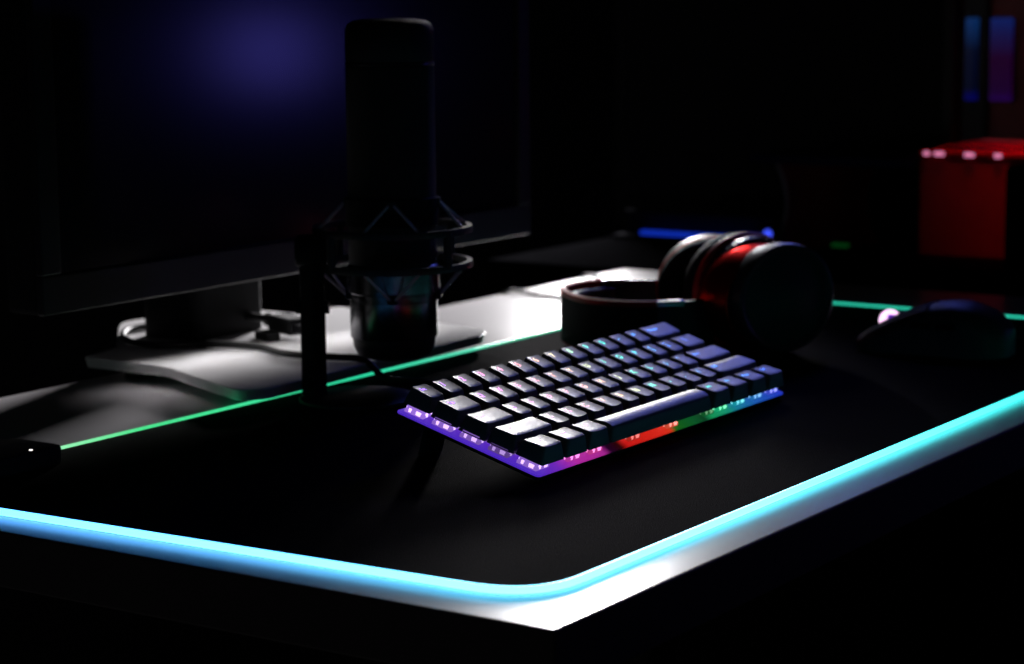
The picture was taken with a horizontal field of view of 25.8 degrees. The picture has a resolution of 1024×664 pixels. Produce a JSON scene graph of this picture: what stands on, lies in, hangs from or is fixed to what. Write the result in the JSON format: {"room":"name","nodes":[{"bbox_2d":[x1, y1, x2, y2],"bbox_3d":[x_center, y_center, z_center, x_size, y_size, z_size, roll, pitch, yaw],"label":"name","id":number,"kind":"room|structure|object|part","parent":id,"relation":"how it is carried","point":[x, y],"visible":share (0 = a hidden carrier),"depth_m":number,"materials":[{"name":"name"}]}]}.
{"room":"gaming room","nodes":[
{"label":"gaming room","id":0,"kind":"room"},
{"bbox_2d":[0,0,623,663],"bbox_3d":[-1.088,-0.650,2.204,0.100,2.640,6.200,5,10,33],"label":"wall","id":1,"kind":"structure","parent":0,"point":[571,41],"depth_m":3.35,"materials":[{"name":"black paint"}]},
{"bbox_2d":[276,479,1023,663],"bbox_3d":[0.669,0.840,1.249,4.300,0.050,6.200,5,10,33],"label":"floor","id":2,"kind":"structure","parent":0,"point":[868,604],"depth_m":3.63,"materials":[{"name":"black"}]},
{"bbox_2d":[0,269,1023,663],"bbox_3d":[0.065,0.397,1.571,0.599,0.740,1.052,5,10,33],"label":"desk","id":3,"kind":"object","parent":2,"relation":"on","point":[634,612],"visible":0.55,"depth_m":1.06,"materials":[{"name":"white laminate"}]},
{"bbox_2d":[0,0,530,399],"bbox_3d":[-0.175,-0.177,1.596,0.281,0.392,0.542,5,10,33],"label":"monitor","id":4,"kind":"object","parent":3,"relation":"on","point":[173,156],"visible":0.85,"depth_m":1.49,"materials":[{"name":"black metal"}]},
{"bbox_3d":[-0.159,-0.208,1.580,0.045,0.326,0.542,5,10,33],"label":"panel","id":5,"kind":"part","parent":4,"relation":"part of","materials":[{"name":"black plastic"}]},
{"bbox_2d":[255,312,300,341],"bbox_3d":[-0.166,-0.003,1.601,0.031,0.016,0.061,-6,10,-34],"label":"adapter","id":6,"kind":"object","parent":4,"relation":"on","point":[283,323],"visible":0.8,"depth_m":1.59,"materials":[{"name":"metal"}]},
{"bbox_2d":[244,312,266,321],"bbox_3d":[-0.183,-0.010,1.628,0.028,0.008,0.007,5,10,33],"label":"cable","id":7,"kind":"object","parent":6,"relation":"attached to","point":[248,315],"visible":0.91,"depth_m":1.63,"materials":[{"name":"black rubber"}]},
{"bbox_3d":[-0.170,0.009,1.601,0.277,0.007,0.316,-8,12,-42],"label":"foot plate","id":8,"kind":"part","parent":4,"relation":"part of","materials":[{"name":"silver metal"}]},
{"bbox_2d":[0,302,1023,593],"bbox_3d":[0.083,0.036,1.433,0.416,0.014,0.899,5,10,33],"label":"desk mat","id":9,"kind":"object","parent":3,"relation":"on","point":[282,478],"visible":0.72,"depth_m":1.21,"materials":[{"name":"black fabric"}]},
{"bbox_2d":[119,323,440,385],"bbox_3d":[-0.176,0.018,1.539,0.296,0.018,0.069,7,11,40],"label":"power cable","id":10,"kind":"object","parent":9,"relation":"on","point":[138,327],"visible":0.88,"depth_m":1.55,"materials":[{"name":"black rubber"}]},
{"bbox_2d":[294,18,472,409],"bbox_3d":[-0.083,-0.079,1.427,0.104,0.241,0.124,5,10,33],"label":"microphone","id":11,"kind":"object","parent":9,"relation":"on","point":[392,204],"visible":0.97,"depth_m":1.41,"materials":[{"name":"black plastic"}]},
{"bbox_3d":[-0.127,-0.052,1.417,0.020,0.021,0.021,-1,9,0],"label":"clamp knob","id":12,"kind":"part","parent":11,"relation":"part of","materials":[{"name":"black plastic"}]},
{"bbox_3d":[-0.116,-0.074,1.428,0.007,0.017,0.022,5,10,33],"label":"elastic cord","id":13,"kind":"part","parent":11,"relation":"part of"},
{"bbox_3d":[-0.115,-0.032,1.434,0.007,0.020,0.022,5,10,33],"label":"elastic cord","id":14,"kind":"part","parent":11,"relation":"part of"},
{"bbox_3d":[-0.115,-0.035,1.453,0.002,0.019,0.023,-9,12,-42],"label":"elastic cord","id":15,"kind":"part","parent":11,"relation":"part of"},
{"bbox_3d":[-0.085,-0.070,1.398,0.002,0.017,0.023,7,12,42],"label":"elastic cord","id":16,"kind":"part","parent":11,"relation":"part of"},
{"bbox_3d":[-0.085,-0.028,1.404,0.002,0.019,0.023,7,12,42],"label":"elastic cord","id":17,"kind":"part","parent":11,"relation":"part of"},
{"bbox_3d":[-0.066,-0.070,1.399,0.023,0.017,0.002,8,12,43],"label":"elastic cord","id":18,"kind":"part","parent":11,"relation":"part of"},
{"bbox_3d":[-0.066,-0.028,1.405,0.023,0.019,0.002,8,12,43],"label":"elastic cord","id":19,"kind":"part","parent":11,"relation":"part of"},
{"bbox_3d":[-0.039,-0.032,1.431,0.022,0.020,0.007,5,10,33],"label":"elastic cord","id":20,"kind":"part","parent":11,"relation":"part of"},
{"bbox_3d":[-0.039,-0.075,1.425,0.002,0.017,0.023,-9,12,-42],"label":"elastic cord","id":21,"kind":"part","parent":11,"relation":"part of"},
{"bbox_3d":[-0.038,-0.077,1.444,0.023,0.017,0.002,-8,12,-42],"label":"elastic cord","id":22,"kind":"part","parent":11,"relation":"part of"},
{"bbox_2d":[397,322,783,480],"bbox_3d":[0.053,0.036,1.322,0.098,0.044,0.288,5,10,33],"label":"keyboard","id":23,"kind":"object","parent":9,"relation":"on","point":[551,414],"visible":1,"depth_m":1.28,"materials":[{"name":"black plastic"}]},
{"bbox_2d":[404,405,431,419],"bbox_3d":[-0.050,0.043,1.227,0.013,0.007,0.013,5,10,33],"label":"switch","id":24,"kind":"object","parent":23,"relation":"attached to","point":[412,412],"depth_m":1.22,"materials":[{"name":"purple plastic"}]},
{"bbox_2d":[432,417,458,431],"bbox_3d":[-0.035,0.049,1.218,0.013,0.007,0.013,5,10,33],"label":"switch","id":25,"kind":"object","parent":23,"relation":"attached to","point":[439,424],"depth_m":1.21,"materials":[{"name":"purple plastic"}]},
{"bbox_2d":[459,430,485,444],"bbox_3d":[-0.019,0.056,1.209,0.013,0.007,0.013,5,10,33],"label":"switch","id":26,"kind":"object","parent":23,"relation":"attached to","point":[466,437],"depth_m":1.20,"materials":[{"name":"purple plastic"}]},
{"bbox_2d":[488,443,513,457],"bbox_3d":[-0.004,0.062,1.200,0.013,0.007,0.013,5,10,33],"label":"switch","id":27,"kind":"object","parent":23,"relation":"attached to","point":[495,450],"depth_m":1.19,"materials":[{"name":"purple plastic"}]},
{"bbox_2d":[516,456,548,470],"bbox_3d":[0.011,0.069,1.190,0.013,0.007,0.013,5,10,33],"label":"switch","id":28,"kind":"object","parent":23,"relation":"attached to","point":[523,463],"depth_m":1.18,"materials":[{"name":"grey"}]},
{"bbox_2d":[564,454,580,461],"bbox_3d":[0.029,0.066,1.214,0.013,0.007,0.013,5,10,33],"label":"switch","id":29,"kind":"object","parent":23,"relation":"attached to","point":[567,457],"depth_m":1.21,"materials":[{"name":"grey"}]},
{"bbox_2d":[586,447,601,454],"bbox_3d":[0.041,0.062,1.233,0.013,0.007,0.013,5,10,33],"label":"switch","id":30,"kind":"object","parent":23,"relation":"attached to","point":[589,450],"depth_m":1.23,"materials":[{"name":"grey"}]},
{"bbox_2d":[625,434,640,441],"bbox_3d":[0.065,0.057,1.268,0.013,0.007,0.013,5,10,33],"label":"switch","id":31,"kind":"object","parent":23,"relation":"attached to","point":[628,437],"depth_m":1.26,"materials":[{"name":"grey"}]},
{"bbox_2d":[663,421,677,428],"bbox_3d":[0.089,0.051,1.304,0.013,0.007,0.013,5,10,33],"label":"switch","id":32,"kind":"object","parent":23,"relation":"attached to","point":[666,424],"depth_m":1.30,"materials":[{"name":"grey"}]},
{"bbox_2d":[700,408,713,416],"bbox_3d":[0.113,0.046,1.340,0.013,0.007,0.013,5,10,33],"label":"switch","id":33,"kind":"object","parent":23,"relation":"attached to","point":[704,412],"depth_m":1.33,"materials":[{"name":"grey"}]},
{"bbox_2d":[713,405,726,411],"bbox_3d":[0.122,0.043,1.354,0.013,0.007,0.013,5,10,33],"label":"switch","id":34,"kind":"object","parent":23,"relation":"attached to","point":[716,408],"depth_m":1.35,"materials":[{"name":"grey"}]},
{"bbox_2d":[731,399,744,405],"bbox_3d":[0.135,0.040,1.373,0.013,0.007,0.013,5,10,33],"label":"switch","id":35,"kind":"object","parent":23,"relation":"attached to","point":[734,402],"depth_m":1.37,"materials":[{"name":"grey"}]},
{"bbox_2d":[748,393,761,399],"bbox_3d":[0.147,0.037,1.392,0.013,0.007,0.013,5,10,33],"label":"switch","id":36,"kind":"object","parent":23,"relation":"attached to","point":[751,396],"depth_m":1.39,"materials":[{"name":"grey"}]},
{"bbox_2d":[764,388,777,394],"bbox_3d":[0.159,0.035,1.410,0.013,0.007,0.013,5,10,33],"label":"switch","id":37,"kind":"object","parent":23,"relation":"attached to","point":[767,391],"depth_m":1.40,"materials":[{"name":"grey"}]},
{"bbox_2d":[559,231,833,351],"bbox_3d":[0.124,-0.032,1.626,0.178,0.085,0.178,-3,9,-16],"label":"headset","id":38,"kind":"object","parent":9,"relation":"on","point":[742,289],"visible":0.93,"depth_m":1.57,"materials":[{"name":"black plastic"}]},
{"bbox_3d":[0.088,-0.021,1.680,0.047,0.038,0.010,-1,9,-6],"label":"yoke arm","id":39,"kind":"part","parent":38,"relation":"part of","materials":[{"name":"black plastic"}]},
{"bbox_3d":[0.122,-0.003,1.566,0.047,0.038,0.010,-5,10,-26],"label":"yoke arm","id":40,"kind":"part","parent":38,"relation":"part of","materials":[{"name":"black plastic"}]},
{"bbox_2d":[658,238,713,299],"bbox_3d":[0.150,-0.033,1.655,0.085,0.074,0.026,0,9,2],"label":"cushion","id":41,"kind":"object","parent":38,"relation":"on","point":[671,275],"depth_m":1.65,"materials":[{"name":"black leather"}]},
{"bbox_2d":[663,234,719,262],"bbox_3d":[0.152,-0.039,1.701,0.078,0.069,0.029,0,9,2],"label":"ear cup","id":42,"kind":"object","parent":38,"relation":"on","point":[677,248],"depth_m":1.66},
{"bbox_2d":[683,231,744,343],"bbox_3d":[0.164,-0.031,1.615,0.090,0.084,0.026,-6,10,-30],"label":"cushion","id":43,"kind":"object","parent":38,"relation":"on","point":[706,257],"depth_m":1.59,"materials":[{"name":"leather"}]},
{"bbox_2d":[728,242,833,351],"bbox_3d":[0.187,-0.025,1.576,0.083,0.077,0.029,-6,10,-30],"label":"ear cup","id":44,"kind":"object","parent":38,"relation":"on","point":[780,294],"depth_m":1.56,"materials":[{"name":"black plastic"}]},
{"bbox_2d":[856,299,1015,359],"bbox_3d":[0.304,-0.005,1.594,0.109,0.037,0.057,4,10,27],"label":"mouse","id":45,"kind":"object","parent":9,"relation":"on","point":[955,328],"visible":1,"depth_m":1.57,"materials":[{"name":"grey plastic"}]},
{"bbox_2d":[498,289,559,299],"bbox_3d":[0.036,-0.023,1.894,0.022,0.016,0.148,-8,11,-39],"label":"cable","id":46,"kind":"object","parent":3,"relation":"on","point":[505,291],"visible":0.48,"depth_m":1.93,"materials":[{"name":"white rubber"}]},
{"bbox_2d":[579,273,603,278],"bbox_3d":[0.082,-0.039,1.996,0.017,0.016,0.138,-3,9,-14],"label":"cable","id":47,"kind":"object","parent":3,"relation":"on","point":[584,274],"visible":0.31,"depth_m":2.04,"materials":[{"name":"white plastic"}]},
{"bbox_3d":[0.130,0.335,2.071,0.044,0.712,0.044,5,10,33],"label":"leg","id":48,"kind":"part","parent":3,"relation":"part of","materials":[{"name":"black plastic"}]},
{"bbox_2d":[487,225,1023,663],"bbox_3d":[0.794,0.249,2.424,1.178,0.762,1.178,5,10,33],"label":"side table","id":49,"kind":"object","parent":2,"relation":"on","point":[894,263],"depth_m":2.23,"materials":[{"name":"black wood"}]},
{"bbox_2d":[613,209,779,241],"bbox_3d":[0.193,-0.111,2.359,0.180,0.028,0.040,5,10,33],"label":"light bar","id":50,"kind":"object","parent":49,"relation":"on","point":[659,225],"visible":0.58,"depth_m":2.37,"materials":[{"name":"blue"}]},
{"bbox_3d":[0.260,-0.097,2.279,0.024,0.024,0.025,5,10,33],"label":"power button","id":51,"kind":"part","parent":49,"relation":"part of","materials":[{"name":"blue plastic"}]},
{"bbox_2d":[763,230,771,236],"bbox_3d":[0.259,-0.100,2.267,0.009,0.009,0.002,0,9,1],"label":"light","id":52,"kind":"object","parent":49,"relation":"on","point":[767,232],"depth_m":2.27,"materials":[{"name":"blue plastic"}]},
{"bbox_2d":[749,148,921,251],"bbox_3d":[0.343,-0.134,2.278,0.180,0.096,0.106,5,10,33],"label":"display stand","id":53,"kind":"object","parent":49,"relation":"on","point":[827,190],"visible":0.94,"depth_m":2.25,"materials":[{"name":"black paint"}]},
{"bbox_2d":[831,243,848,247],"bbox_3d":[0.329,-0.087,2.236,0.018,0.004,0.006,5,10,33],"label":"light","id":54,"kind":"object","parent":53,"relation":"on","point":[833,245],"depth_m":2.23,"materials":[{"name":"green"}]},
{"bbox_3d":[0.629,0.165,3.180,0.050,0.705,0.050,5,10,33],"label":"leg","id":55,"kind":"part","parent":49,"relation":"part of","materials":[{"name":"black wood"}]},
{"bbox_2d":[917,139,1023,261],"bbox_3d":[0.573,-0.126,2.176,0.314,0.106,0.178,5,10,33],"label":"box","id":56,"kind":"object","parent":49,"relation":"on","point":[962,186],"visible":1,"depth_m":2.17,"materials":[{"name":"paint"}]},
{"bbox_2d":[934,152,943,155],"bbox_3d":[0.415,-0.173,2.169,0.010,0.004,0.002,5,10,33],"label":"light","id":57,"kind":"object","parent":56,"relation":"attached to","point":[935,153],"depth_m":2.17,"materials":[{"name":"pink plastic"}]},
{"bbox_2d":[964,153,973,156],"bbox_3d":[0.440,-0.171,2.151,0.010,0.004,0.002,5,10,33],"label":"light","id":58,"kind":"object","parent":56,"relation":"attached to","point":[965,154],"depth_m":2.15,"materials":[{"name":"pink plastic"}]},
{"bbox_3d":[0.573,-0.174,2.170,0.314,0.008,0.176,5,10,33],"label":"lid","id":59,"kind":"part","parent":56,"relation":"part of","materials":[{"name":"red paint"}]},
{"bbox_2d":[962,0,1023,142],"bbox_3d":[0.694,-0.347,2.451,0.510,0.460,0.370,5,10,33],"label":"computer tower","id":60,"kind":"object","parent":49,"relation":"on","point":[993,80],"visible":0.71,"depth_m":2.36,"materials":[{"name":"black"}]},
{"bbox_2d":[964,18,978,99],"bbox_3d":[0.490,-0.291,2.380,0.013,0.087,0.012,5,10,33],"label":"light","id":61,"kind":"object","parent":60,"relation":"attached to","point":[971,33],"depth_m":2.37,"materials":[{"name":"blue plastic"}]},
{"bbox_3d":[0.502,-0.330,2.366,0.011,0.455,0.012,5,10,33],"label":"corner post","id":62,"kind":"part","parent":60,"relation":"part of","materials":[{"name":"metal"}]},
{"bbox_3d":[0.657,-0.320,2.265,0.361,0.438,0.008,5,10,33],"label":"panel","id":63,"kind":"part","parent":60,"relation":"part of","materials":[{"name":"glass"}]},
{"bbox_2d":[1001,468,1023,481],"bbox_3d":[2.396,-0.882,3.521,4.200,2.640,0.100,5,10,33],"label":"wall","id":64,"kind":"structure","parent":0,"point":[1018,475],"depth_m":4.57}
]}

